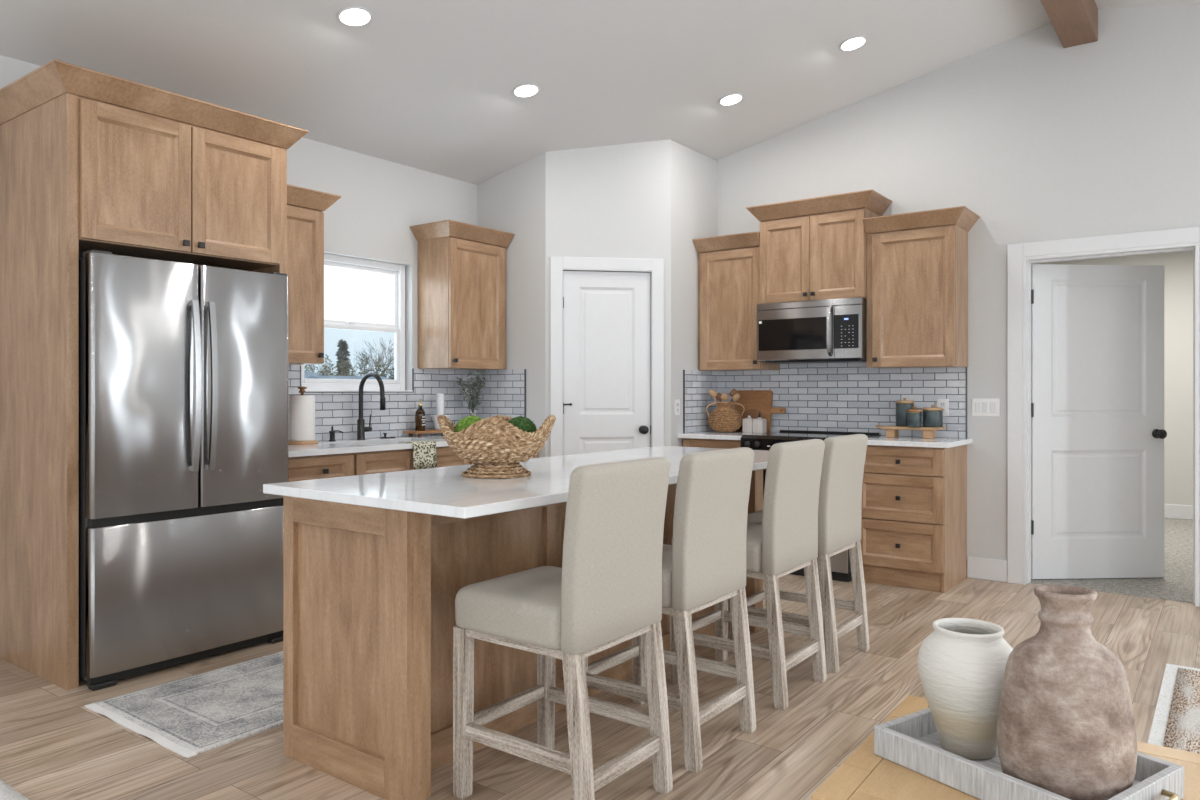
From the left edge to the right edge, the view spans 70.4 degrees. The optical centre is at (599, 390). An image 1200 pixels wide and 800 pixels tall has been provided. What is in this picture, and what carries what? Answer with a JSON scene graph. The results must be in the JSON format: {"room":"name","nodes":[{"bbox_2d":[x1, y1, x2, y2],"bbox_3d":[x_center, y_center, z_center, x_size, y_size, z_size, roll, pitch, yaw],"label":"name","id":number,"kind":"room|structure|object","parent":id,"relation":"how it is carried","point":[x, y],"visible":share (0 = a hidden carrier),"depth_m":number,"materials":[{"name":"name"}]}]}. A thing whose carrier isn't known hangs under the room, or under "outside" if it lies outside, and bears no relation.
{"room":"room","nodes":[
{"label":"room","id":0,"kind":"room"},
{"bbox_2d":[0,55,476,389],"bbox_3d":[-3.103,-0.164,3.595,0.140,2.777,10.068,0,0,37],"label":"wall","id":1,"kind":"structure","parent":0,"point":[375,211],"depth_m":5.67,"materials":[{"name":"paint"}]},
{"bbox_2d":[287,184,341,364],"bbox_3d":[-1.840,-0.648,4.847,0.392,0.982,0.582,0,0,37],"label":"upper cabinet","id":2,"kind":"object","parent":1,"relation":"attached to","point":[305,216],"visible":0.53,"depth_m":4.86,"materials":[{"name":"brown wood"}]},
{"bbox_2d":[301,253,412,391],"bbox_3d":[-1.609,-0.435,5.574,0.127,0.880,0.882,0,0,37],"label":"window","id":3,"kind":"structure","parent":1,"relation":"in","point":[397,271],"depth_m":5.71,"materials":[{"name":"white plastic"}]},
{"bbox_2d":[288,365,525,440],"bbox_3d":[-1.351,0.077,5.419,0.494,0.467,2.085,0,0,37],"label":"backsplash","id":4,"kind":"structure","parent":1,"relation":"attached to","point":[504,391],"depth_m":5.90,"materials":[{"name":"tile"}]},
{"bbox_2d":[409,220,514,369],"bbox_3d":[-0.968,-0.648,6.020,0.392,0.982,0.644,0,0,37],"label":"upper cabinet","id":5,"kind":"object","parent":1,"relation":"attached to","point":[462,266],"visible":1,"depth_m":5.89,"materials":[{"name":"brown wood"}]},
{"bbox_2d":[431,415,449,429],"bbox_3d":[-1.122,0.220,5.974,0.140,0.105,0.140,0,0,37],"label":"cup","id":6,"kind":"object","parent":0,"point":[434,417],"depth_m":5.93,"materials":[{"name":"white ceramic"}]},
{"bbox_2d":[477,152,545,457],"bbox_3d":[-0.626,-0.232,6.242,0.676,2.915,0.100,0,0,37],"label":"wall","id":7,"kind":"structure","parent":0,"point":[513,200],"depth_m":6.11,"materials":[{"name":"paint"}]},
{"bbox_2d":[0,0,1199,184],"bbox_3d":[-0.025,-1.968,1.220,7.915,0.986,10.208,0,0,37],"label":"ceiling","id":8,"kind":"structure","parent":0,"point":[426,85],"depth_m":4.82,"materials":[{"name":"paint"}]},
{"bbox_2d":[337,6,372,26],"bbox_3d":[-1.173,-1.792,4.069,0.165,0.039,0.168,0,0,37],"label":"recessed light","id":9,"kind":"object","parent":8,"relation":"in","point":[352,16],"visible":1,"depth_m":4.06,"materials":[{"name":"paint"}]},
{"bbox_2d":[512,83,539,97],"bbox_3d":[-0.440,-1.790,5.066,0.165,0.039,0.168,0,0,37],"label":"recessed light","id":10,"kind":"object","parent":8,"relation":"in","point":[525,90],"visible":1,"depth_m":5.06,"materials":[{"name":"paint"}]},
{"bbox_2d":[718,93,743,105],"bbox_3d":[0.870,-1.934,5.644,0.165,0.039,0.168,0,0,37],"label":"recessed light","id":11,"kind":"object","parent":8,"relation":"in","point":[734,98],"visible":1,"depth_m":5.63,"materials":[{"name":"paint"}]},
{"bbox_2d":[839,36,866,50],"bbox_3d":[1.533,-2.103,5.147,0.165,0.039,0.168,0,0,37],"label":"recessed light","id":12,"kind":"object","parent":8,"relation":"in","point":[855,42],"visible":1,"depth_m":5.14,"materials":[{"name":"paint"}]},
{"bbox_2d":[1040,0,1097,47],"bbox_3d":[0.008,-2.213,1.257,0.185,0.193,9.828,0,0,37],"label":"beam","id":13,"kind":"structure","parent":8,"relation":"attached to","point":[1074,22],"depth_m":4.90,"materials":[{"name":"brown wood"}]},
{"bbox_2d":[0,574,1199,799],"bbox_3d":[-0.263,1.275,1.432,8.270,0.100,9.985,0,0,37],"label":"floor","id":14,"kind":"structure","parent":0,"point":[53,746],"depth_m":3.08,"materials":[{"name":"brown wood"}]},
{"bbox_2d":[0,779,28,799],"bbox_3d":[-2.012,1.218,1.317,3.000,0.014,2.312,0,0,37],"label":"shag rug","id":15,"kind":"object","parent":14,"relation":"on","point":[7,792],"visible":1,"depth_m":2.56,"materials":[{"name":"white fabric"}]},
{"bbox_2d":[0,59,308,689],"bbox_3d":[-2.147,-0.046,4.081,0.813,2.542,1.158,0,0,37],"label":"tall cabinet","id":16,"kind":"object","parent":14,"relation":"on","point":[90,159],"visible":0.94,"depth_m":3.70,"materials":[{"name":"brown wood"}]},
{"bbox_2d":[79,250,287,690],"bbox_3d":[-2.085,0.324,4.037,0.836,1.803,0.908,0,0,37],"label":"refrigerator","id":17,"kind":"object","parent":14,"relation":"on","point":[183,367],"visible":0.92,"depth_m":3.73,"materials":[{"name":"grey metal"}]},
{"bbox_2d":[84,651,282,757],"bbox_3d":[-1.050,1.219,3.919,0.781,0.011,2.133,0,0,37],"label":"runner rug","id":18,"kind":"object","parent":14,"relation":"on","point":[190,716],"visible":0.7,"depth_m":3.27,"materials":[{"name":"grey fabric"}]},
{"bbox_2d":[288,453,353,481],"bbox_3d":[-1.760,0.784,4.739,0.647,0.882,0.504,0,0,37],"label":"base cabinet","id":19,"kind":"object","parent":14,"relation":"on","point":[300,468],"visible":0.2,"depth_m":4.59,"materials":[{"name":"brown wood"}]},
{"bbox_2d":[353,446,469,474],"bbox_3d":[-1.341,0.784,5.304,0.647,0.882,0.898,0,0,37],"label":"base cabinet","id":20,"kind":"object","parent":14,"relation":"on","point":[372,462],"visible":0.17,"depth_m":4.99,"materials":[{"name":"brown wood"}]},
{"bbox_2d":[288,434,448,456],"bbox_3d":[-1.290,0.327,5.373,0.646,0.032,2.084,0,0,37],"label":"countertop","id":21,"kind":"structure","parent":20,"relation":"on","point":[327,447],"depth_m":4.94,"materials":[{"name":"white stone"}]},
{"bbox_2d":[288,386,317,444],"bbox_3d":[-1.756,0.142,5.013,0.180,0.338,0.180,0,0,37],"label":"paper towel holder","id":22,"kind":"object","parent":21,"relation":"on","point":[302,391],"visible":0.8,"depth_m":4.95,"materials":[{"name":"brown wood"}]},
{"bbox_2d":[289,395,314,440],"bbox_3d":[-1.756,0.159,5.013,0.144,0.266,0.144,0,0,37],"label":"paper towel roll","id":23,"kind":"object","parent":22,"relation":"on","point":[301,407],"visible":1,"depth_m":4.95,"materials":[{"name":"white paper"}]},
{"bbox_2d":[329,427,342,440],"bbox_3d":[-1.641,0.266,5.274,0.088,0.090,0.042,0,0,15],"label":"soap dispenser","id":24,"kind":"object","parent":21,"relation":"on","point":[332,432],"visible":1,"depth_m":5.27,"materials":[{"name":"metal"}]},
{"bbox_2d":[356,372,385,439],"bbox_3d":[-1.437,0.096,5.416,0.261,0.430,0.108,0,0,37],"label":"faucet","id":25,"kind":"object","parent":21,"relation":"on","point":[361,429],"visible":1,"depth_m":5.43,"materials":[{"name":"black metal"}]},
{"bbox_2d":[404,441,436,469],"bbox_3d":[-1.106,0.389,5.165,0.140,0.166,0.180,0,0,37],"label":"dish towel","id":26,"kind":"object","parent":21,"relation":"hanging from","point":[424,452],"visible":0.94,"depth_m":5.13,"materials":[{"name":"multicoloured fabric"}]},
{"bbox_2d":[403,430,442,436],"bbox_3d":[-1.171,0.292,5.917,0.140,0.038,0.400,0,0,37],"label":"wooden riser","id":27,"kind":"object","parent":21,"relation":"on","point":[410,433],"visible":0.59,"depth_m":5.78,"materials":[{"name":"brown wood"}]},
{"bbox_2d":[415,399,425,430],"bbox_3d":[-1.233,0.165,5.833,0.069,0.216,0.068,0,0,37],"label":"soap bottle","id":28,"kind":"object","parent":27,"relation":"on","point":[420,419],"visible":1,"depth_m":5.81,"materials":[{"name":"orange glass"}]},
{"bbox_2d":[431,393,449,429],"bbox_3d":[-1.122,0.144,5.974,0.132,0.256,0.132,0,0,-31],"label":"candle holder","id":29,"kind":"object","parent":27,"relation":"on","point":[439,397],"visible":0.53,"depth_m":5.95,"materials":[{"name":"white ceramic"}]},
{"bbox_2d":[456,370,485,415],"bbox_3d":[-0.934,0.076,6.124,0.138,0.470,0.291,0,0,37],"label":"plant","id":30,"kind":"object","parent":21,"relation":"on","point":[474,390],"visible":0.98,"depth_m":6.13,"materials":[{"name":"green plant"}]},
{"bbox_2d":[283,469,762,799],"bbox_3d":[-0.123,0.783,3.630,0.649,0.883,2.360,0,0,37],"label":"kitchen island","id":31,"kind":"object","parent":14,"relation":"on","point":[369,593],"visible":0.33,"depth_m":2.76,"materials":[{"name":"brown wood"}]},
{"bbox_2d":[263,446,768,518],"bbox_3d":[-0.001,0.326,3.548,0.952,0.030,2.486,0,0,37],"label":"island countertop","id":32,"kind":"structure","parent":31,"relation":"on","point":[441,491],"depth_m":2.77,"materials":[{"name":"white stone"}]},
{"bbox_2d":[437,415,555,478],"bbox_3d":[-0.381,0.200,3.133,0.390,0.223,0.343,0,0,37],"label":"woven basket","id":33,"kind":"object","parent":32,"relation":"on","point":[496,447],"visible":0.97,"depth_m":3.03,"materials":[{"name":"beige wicker"}]},
{"bbox_2d":[454,415,481,431],"bbox_3d":[-0.473,0.153,3.139,0.141,0.140,0.141,0,0,37],"label":"moss ball","id":34,"kind":"object","parent":33,"relation":"in","point":[467,421],"visible":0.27,"depth_m":3.10,"materials":[{"name":"green plant"}]},
{"bbox_2d":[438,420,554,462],"bbox_3d":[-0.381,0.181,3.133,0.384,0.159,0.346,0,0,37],"label":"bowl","id":35,"kind":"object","parent":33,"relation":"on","point":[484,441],"depth_m":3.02,"materials":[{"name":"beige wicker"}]},
{"bbox_2d":[508,416,536,432],"bbox_3d":[-0.296,0.156,3.145,0.140,0.139,0.140,0,0,37],"label":"moss ball","id":36,"kind":"object","parent":33,"relation":"in","point":[523,423],"visible":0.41,"depth_m":3.11,"materials":[{"name":"green plant"}]},
{"bbox_2d":[453,457,672,799],"bbox_3d":[-0.113,0.714,2.595,0.521,1.022,0.442,0,0,37],"label":"bar stool","id":37,"kind":"object","parent":14,"relation":"on","point":[606,592],"visible":1,"depth_m":2.47,"materials":[{"name":"beige fabric"}]},
{"bbox_2d":[585,447,755,772],"bbox_3d":[0.228,0.714,3.053,0.521,1.022,0.442,0,0,37],"label":"bar stool","id":38,"kind":"object","parent":14,"relation":"on","point":[704,565],"visible":0.69,"depth_m":2.88,"materials":[{"name":"beige fabric"}]},
{"bbox_2d":[683,438,740,448],"bbox_3d":[0.966,0.784,6.308,0.522,0.882,0.577,0,0,37],"label":"base cabinet","id":39,"kind":"object","parent":14,"relation":"on","point":[687,442],"visible":0.1,"depth_m":6.11,"materials":[{"name":"brown wood"}]},
{"bbox_2d":[678,431,766,439],"bbox_3d":[0.957,0.327,6.299,0.526,0.032,0.602,0,0,37],"label":"countertop","id":40,"kind":"structure","parent":39,"relation":"on","point":[707,434],"depth_m":6.11,"materials":[{"name":"white stone"}]},
{"bbox_2d":[706,402,744,431],"bbox_3d":[0.946,0.195,6.418,0.269,0.226,0.268,0,0,37],"label":"vase","id":41,"kind":"object","parent":40,"relation":"on","point":[724,418],"visible":1,"depth_m":6.34,"materials":[{"name":"brown wicker"}]},
{"bbox_2d":[709,389,717,406],"bbox_3d":[0.883,0.134,6.410,0.122,0.297,0.021,0,0,-5],"label":"wooden spoon","id":42,"kind":"object","parent":41,"relation":"in","point":[712,392],"visible":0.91,"depth_m":6.40,"materials":[{"name":"brown wood"}]},
{"bbox_2d":[709,389,716,396],"bbox_3d":[0.853,0.015,6.407,0.061,0.059,0.021,0,0,-5],"label":"bowl","id":43,"kind":"object","parent":42,"relation":"on","point":[712,392],"depth_m":6.40,"materials":[{"name":"brown wood"}]},
{"bbox_2d":[716,393,721,401],"bbox_3d":[0.912,0.147,6.433,0.073,0.268,0.024,0,0,13],"label":"wooden spoon","id":44,"kind":"object","parent":41,"relation":"in","point":[718,397],"visible":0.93,"depth_m":6.43,"materials":[{"name":"brown wood"}]},
{"bbox_2d":[721,393,727,401],"bbox_3d":[0.938,0.147,6.407,0.057,0.268,0.026,0,0,-16],"label":"wooden spoon","id":45,"kind":"object","parent":41,"relation":"in","point":[724,396],"visible":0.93,"depth_m":6.40,"materials":[{"name":"brown wood"}]},
{"bbox_2d":[730,389,736,401],"bbox_3d":[0.993,0.133,6.431,0.096,0.298,0.023,0,0,-9],"label":"wooden spoon","id":46,"kind":"object","parent":41,"relation":"in","point":[734,391],"visible":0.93,"depth_m":6.43,"materials":[{"name":"brown wood"}]},
{"bbox_2d":[730,389,736,396],"bbox_3d":[1.010,0.014,6.434,0.061,0.060,0.021,0,0,-5],"label":"bowl","id":47,"kind":"object","parent":46,"relation":"on","point":[734,391],"depth_m":6.43,"materials":[{"name":"brown wood"}]},
{"bbox_2d":[732,393,739,406],"bbox_3d":[1.002,0.149,6.409,0.107,0.266,0.021,0,0,5],"label":"wooden spoon","id":48,"kind":"object","parent":41,"relation":"in","point":[736,396],"visible":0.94,"depth_m":6.40,"materials":[{"name":"brown wood"}]},
{"bbox_2d":[732,393,739,400],"bbox_3d":[1.025,0.045,6.407,0.061,0.059,0.021,0,0,5],"label":"bowl","id":49,"kind":"object","parent":48,"relation":"on","point":[735,397],"depth_m":6.40,"materials":[{"name":"brown wood"}]},
{"bbox_2d":[742,413,753,432],"bbox_3d":[1.119,0.236,6.370,0.080,0.148,0.080,0,0,37],"label":"oil bottle","id":50,"kind":"object","parent":40,"relation":"on","point":[747,423],"visible":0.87,"depth_m":6.34,"materials":[{"name":"white ceramic"}]},
{"bbox_2d":[742,409,763,418],"bbox_3d":[1.155,0.223,6.423,0.176,0.176,0.041,0,0,37],"label":"round board","id":51,"kind":"object","parent":40,"relation":"on","point":[754,413],"visible":0.46,"depth_m":6.42,"materials":[{"name":"brown wood"}]},
{"bbox_2d":[753,413,766,432],"bbox_3d":[1.187,0.236,6.320,0.080,0.148,0.080,0,0,37],"label":"oil bottle","id":52,"kind":"object","parent":40,"relation":"on","point":[759,424],"visible":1,"depth_m":6.29,"materials":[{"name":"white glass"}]},
{"bbox_2d":[735,390,785,431],"bbox_3d":[1.207,0.153,6.429,0.415,0.317,0.068,0,0,37],"label":"cutting board","id":53,"kind":"object","parent":40,"relation":"on","point":[761,400],"visible":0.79,"depth_m":6.43,"materials":[{"name":"brown wood"}]},
{"bbox_2d":[670,439,826,709],"bbox_3d":[0.625,0.714,3.587,0.521,1.022,0.442,0,0,37],"label":"bar stool","id":54,"kind":"object","parent":14,"relation":"on","point":[786,541],"visible":0.77,"depth_m":3.41,"materials":[{"name":"beige fabric"}]},
{"bbox_2d":[730,434,869,672],"bbox_3d":[0.942,0.714,4.013,0.521,1.022,0.442,0,0,37],"label":"bar stool","id":55,"kind":"object","parent":14,"relation":"on","point":[840,490],"visible":0.56,"depth_m":3.84,"materials":[{"name":"beige fabric"}]},
{"bbox_2d":[741,430,880,581],"bbox_3d":[1.447,0.758,5.872,0.764,0.934,0.682,0,0,37],"label":"range","id":56,"kind":"object","parent":14,"relation":"on","point":[840,562],"visible":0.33,"depth_m":5.75,"materials":[{"name":"grey metal"}]},
{"bbox_2d":[763,468,850,572],"bbox_3d":[1.444,0.748,5.868,0.762,0.835,0.674,0,0,37],"label":"oven","id":57,"kind":"object","parent":56,"relation":"in","point":[840,562],"depth_m":5.45,"materials":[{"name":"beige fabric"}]},
{"bbox_2d":[745,431,880,436],"bbox_3d":[1.477,0.317,5.912,0.764,0.027,0.581,0,0,37],"label":"glass cooktop","id":58,"kind":"object","parent":56,"relation":"in","point":[781,433],"depth_m":5.92,"materials":[{"name":"black glass"}]},
{"bbox_2d":[860,444,966,592],"bbox_3d":[2.013,0.784,5.517,0.557,0.882,0.597,0,0,37],"label":"base cabinet","id":59,"kind":"object","parent":14,"relation":"on","point":[914,500],"visible":0.78,"depth_m":5.30,"materials":[{"name":"brown wood"}]},
{"bbox_2d":[867,436,971,447],"bbox_3d":[2.028,0.327,5.511,0.592,0.032,0.589,0,0,37],"label":"countertop","id":60,"kind":"structure","parent":59,"relation":"on","point":[907,441],"depth_m":5.34,"materials":[{"name":"white stone"}]},
{"bbox_2d":[875,425,946,438],"bbox_3d":[2.062,0.272,5.648,0.454,0.078,0.140,0,0,37],"label":"wooden riser","id":61,"kind":"object","parent":60,"relation":"on","point":[891,431],"visible":0.98,"depth_m":5.58,"materials":[{"name":"brown wood"}]},
{"bbox_2d":[895,398,913,426],"bbox_3d":[2.036,0.141,5.680,0.121,0.191,0.122,0,0,37],"label":"canister","id":62,"kind":"object","parent":61,"relation":"on","point":[902,406],"visible":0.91,"depth_m":5.64,"materials":[{"name":"teal ceramic"}]},
{"bbox_2d":[907,407,921,426],"bbox_3d":[2.061,0.170,5.574,0.093,0.134,0.094,0,0,37],"label":"canister","id":63,"kind":"object","parent":61,"relation":"on","point":[914,416],"visible":1,"depth_m":5.54,"materials":[{"name":"teal ceramic"}]},
{"bbox_2d":[922,405,942,427],"bbox_3d":[2.177,0.164,5.563,0.129,0.146,0.130,0,0,37],"label":"canister","id":64,"kind":"object","parent":61,"relation":"on","point":[932,416],"visible":0.99,"depth_m":5.51,"materials":[{"name":"teal ceramic"}]},
{"bbox_2d":[811,695,1199,799],"bbox_3d":[1.105,1.000,1.537,1.264,0.450,0.686,0,0,37],"label":"coffee table","id":65,"kind":"object","parent":14,"relation":"on","point":[864,775],"visible":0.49,"depth_m":1.70,"materials":[{"name":"brown wood"}]},
{"bbox_2d":[874,707,1183,799],"bbox_3d":[0.848,0.744,1.715,0.330,0.060,0.521,0,0,-34],"label":"serving tray","id":66,"kind":"object","parent":65,"relation":"on","point":[911,741],"visible":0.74,"depth_m":1.65,"materials":[{"name":"grey wood"}]},
{"bbox_2d":[917,618,1012,759],"bbox_3d":[0.783,0.632,1.810,0.201,0.264,0.201,0,0,37],"label":"vase","id":67,"kind":"object","parent":66,"relation":"on","point":[962,662],"visible":0.89,"depth_m":1.75,"materials":[{"name":"ceramic"}]},
{"bbox_2d":[996,585,1137,799],"bbox_3d":[0.887,0.572,1.620,0.230,0.385,0.218,0,0,37],"label":"bottle vase","id":68,"kind":"object","parent":66,"relation":"on","point":[1066,727],"visible":0.98,"depth_m":1.55,"materials":[{"name":"brown ceramic"}]},
{"bbox_2d":[1148,664,1199,753],"bbox_3d":[2.971,1.220,2.349,2.435,0.008,1.815,0,0,37],"label":"area rug","id":69,"kind":"object","parent":14,"relation":"on","point":[1176,720],"visible":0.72,"depth_m":3.23,"materials":[{"name":"beige fabric"}]},
{"bbox_2d":[546,139,670,456],"bbox_3d":[0.057,-0.297,6.122,0.909,3.044,0.100,0,0,-9],"label":"wall","id":70,"kind":"structure","parent":0,"point":[610,201],"depth_m":6.07,"materials":[{"name":"paint"}]},
{"bbox_2d":[563,271,650,454],"bbox_3d":[0.053,0.180,6.065,0.645,2.066,0.101,0,0,-9],"label":"door","id":71,"kind":"structure","parent":70,"relation":"in","point":[606,315],"depth_m":6.08,"materials":[{"name":"paint"}]},
{"bbox_2d":[550,256,663,456],"bbox_3d":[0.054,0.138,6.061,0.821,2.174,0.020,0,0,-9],"label":"trim","id":72,"kind":"structure","parent":70,"relation":"attached to","point":[557,264],"depth_m":6.04,"materials":[{"name":"paint"}]},
{"bbox_2d":[671,140,716,446],"bbox_3d":[0.679,-0.295,6.451,0.100,3.040,0.691,0,0,37],"label":"wall","id":73,"kind":"structure","parent":0,"point":[693,173],"depth_m":6.31,"materials":[{"name":"paint"}]},
{"bbox_2d":[675,399,679,414],"bbox_3d":[0.565,0.120,6.207,0.008,0.116,0.072,0,0,37],"label":"outlet","id":74,"kind":"object","parent":73,"relation":"attached to","point":[677,402],"visible":1,"depth_m":6.21,"materials":[{"name":"white plastic"}]},
{"bbox_2d":[717,3,1199,559],"bbox_3d":[2.973,-0.553,5.251,7.635,3.556,0.120,0,0,37],"label":"wall","id":75,"kind":"structure","parent":0,"point":[1041,139],"depth_m":5.46,"materials":[{"name":"paint"}]},
{"bbox_2d":[693,231,779,370],"bbox_3d":[1.024,-0.648,6.382,0.527,0.982,0.392,0,0,37],"label":"upper cabinet","id":76,"kind":"object","parent":75,"relation":"attached to","point":[728,265],"visible":0.9,"depth_m":6.28,"materials":[{"name":"brown wood"}]},
{"bbox_2d":[757,297,866,363],"bbox_3d":[1.526,-0.409,5.975,0.760,0.417,0.443,0,0,37],"label":"microwave","id":77,"kind":"object","parent":75,"relation":"attached to","point":[832,330],"visible":0.98,"depth_m":5.81,"materials":[{"name":"silver metal"}]},
{"bbox_2d":[746,189,891,303],"bbox_3d":[1.534,-0.968,5.987,0.910,0.696,0.416,0,0,37],"label":"upper cabinet","id":78,"kind":"object","parent":75,"relation":"attached to","point":[812,249],"visible":0.92,"depth_m":5.84,"materials":[{"name":"brown wood"}]},
{"bbox_2d":[683,362,966,437],"bbox_3d":[1.515,0.050,5.934,1.856,0.522,0.524,0,0,37],"label":"backsplash","id":79,"kind":"structure","parent":75,"relation":"attached to","point":[852,396],"depth_m":6.11,"materials":[{"name":"tile"}]},
{"bbox_2d":[937,399,948,415],"bbox_3d":[2.287,0.110,5.670,0.072,0.116,0.008,0,0,37],"label":"outlet","id":80,"kind":"object","parent":79,"relation":"attached to","point":[941,403],"visible":0.72,"depth_m":5.66,"materials":[{"name":"white plastic"}]},
{"bbox_2d":[862,206,979,367],"bbox_3d":[2.104,-0.648,5.578,0.639,0.982,0.392,0,0,37],"label":"upper cabinet","id":81,"kind":"object","parent":75,"relation":"attached to","point":[917,262],"visible":1,"depth_m":5.48,"materials":[{"name":"brown wood"}]},
{"bbox_2d":[972,398,999,416],"bbox_3d":[2.504,0.106,5.519,0.166,0.118,0.010,0,0,37],"label":"light switch","id":82,"kind":"object","parent":75,"relation":"attached to","point":[980,406],"visible":1,"depth_m":5.51,"materials":[{"name":"white plastic"}]},
{"bbox_2d":[967,556,1006,581],"bbox_3d":[2.510,1.155,5.511,0.244,0.140,0.015,0,0,37],"label":"baseboard","id":83,"kind":"structure","parent":75,"relation":"attached to","point":[977,567],"depth_m":5.50,"materials":[{"name":"paint"}]},
{"bbox_2d":[1031,264,1166,578],"bbox_3d":[3.227,0.198,5.494,0.905,2.030,0.167,0,0,-8],"label":"door","id":84,"kind":"structure","parent":75,"relation":"in","point":[1098,433],"depth_m":5.51,"materials":[{"name":"paint"}]},
{"bbox_2d":[1007,226,1199,605],"bbox_3d":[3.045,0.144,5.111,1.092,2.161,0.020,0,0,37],"label":"trim","id":85,"kind":"structure","parent":75,"relation":"attached to","point":[1015,252],"depth_m":5.39,"materials":[{"name":"paint"}]},
{"bbox_2d":[1030,518,1192,602],"bbox_3d":[4.107,1.272,6.781,4.900,0.106,3.815,0,0,37],"label":"floor","id":86,"kind":"structure","parent":0,"point":[1176,584],"depth_m":5.47,"materials":[{"name":"beige carpet"}]},
{"bbox_2d":[1031,250,1192,505],"bbox_3d":[5.275,-0.125,8.352,4.900,2.700,0.100,0,0,37],"label":"wall","id":87,"kind":"structure","parent":0,"point":[1178,266],"depth_m":8.11,"materials":[{"name":"white paint"}]},
{"bbox_2d":[1164,504,1192,519],"bbox_3d":[5.241,1.152,8.306,4.900,0.134,0.015,0,0,37],"label":"baseboard","id":88,"kind":"structure","parent":87,"relation":"attached to","point":[1173,511],"depth_m":8.10,"materials":[{"name":"paint"}]},
{"label":"outside","id":89,"kind":"structure","parent":0,"visible":0},
{"bbox_3d":[-82.583,1.675,111.248,254.700,0.100,320.000,0,0,37],"label":"ground","id":90,"kind":"structure","parent":89,"visible":0},
{"bbox_2d":[304,371,321,377],"bbox_3d":[-17.341,0.275,45.193,4.600,2.700,4.800,0,0,37],"label":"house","id":91,"kind":"structure","parent":90,"relation":"on","point":[306,373],"depth_m":46.43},
{"bbox_2d":[308,359,331,374],"bbox_3d":[-21.834,-0.494,65.315,2.294,4.443,2.288,0,0,4],"label":"bare tree","id":92,"kind":"object","parent":90,"relation":"on","point":[312,370],"visible":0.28,"depth_m":65.81,"materials":[{"name":"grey plant"}]},
{"bbox_2d":[334,339,351,375],"bbox_3d":[-18.133,-0.983,59.992,1.842,5.417,1.918,0,0,37],"label":"evergreen tree","id":93,"kind":"object","parent":90,"relation":"on","point":[342,351],"visible":0.44,"depth_m":59.86,"materials":[{"name":"green plant"}]},
{"bbox_2d":[304,354,393,379],"bbox_3d":[-16.073,-0.805,52.991,9.013,3.021,6.253,0,0,0],"label":"shrubbery","id":94,"kind":"object","parent":90,"relation":"on","point":[362,361],"visible":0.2,"depth_m":52.36,"materials":[{"name":"green plant"}]},
{"bbox_2d":[307,375,390,379],"bbox_3d":[-12.146,0.450,41.193,4.600,2.350,4.200,0,0,37],"label":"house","id":95,"kind":"structure","parent":90,"relation":"on","point":[312,376],"depth_m":40.41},
{"bbox_2d":[335,353,373,375],"bbox_3d":[-18.822,-0.689,65.933,3.449,4.853,2.224,0,0,-25],"label":"bare tree","id":96,"kind":"object","parent":90,"relation":"on","point":[362,353],"visible":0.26,"depth_m":65.76,"materials":[{"name":"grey plant"}]},
{"bbox_2d":[355,341,393,378],"bbox_3d":[-17.604,-1.204,68.165,4.362,5.873,2.144,0,0,-1],"label":"bare tree","id":97,"kind":"object","parent":90,"relation":"on","point":[372,348],"visible":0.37,"depth_m":68.14,"materials":[{"name":"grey plant"}]},
{"bbox_2d":[356,338,393,376],"bbox_3d":[-15.737,-1.110,62.107,2.861,5.688,4.349,0,0,37],"label":"bare tree","id":98,"kind":"object","parent":90,"relation":"on","point":[390,360],"visible":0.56,"depth_m":61.41,"materials":[{"name":"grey plant"}]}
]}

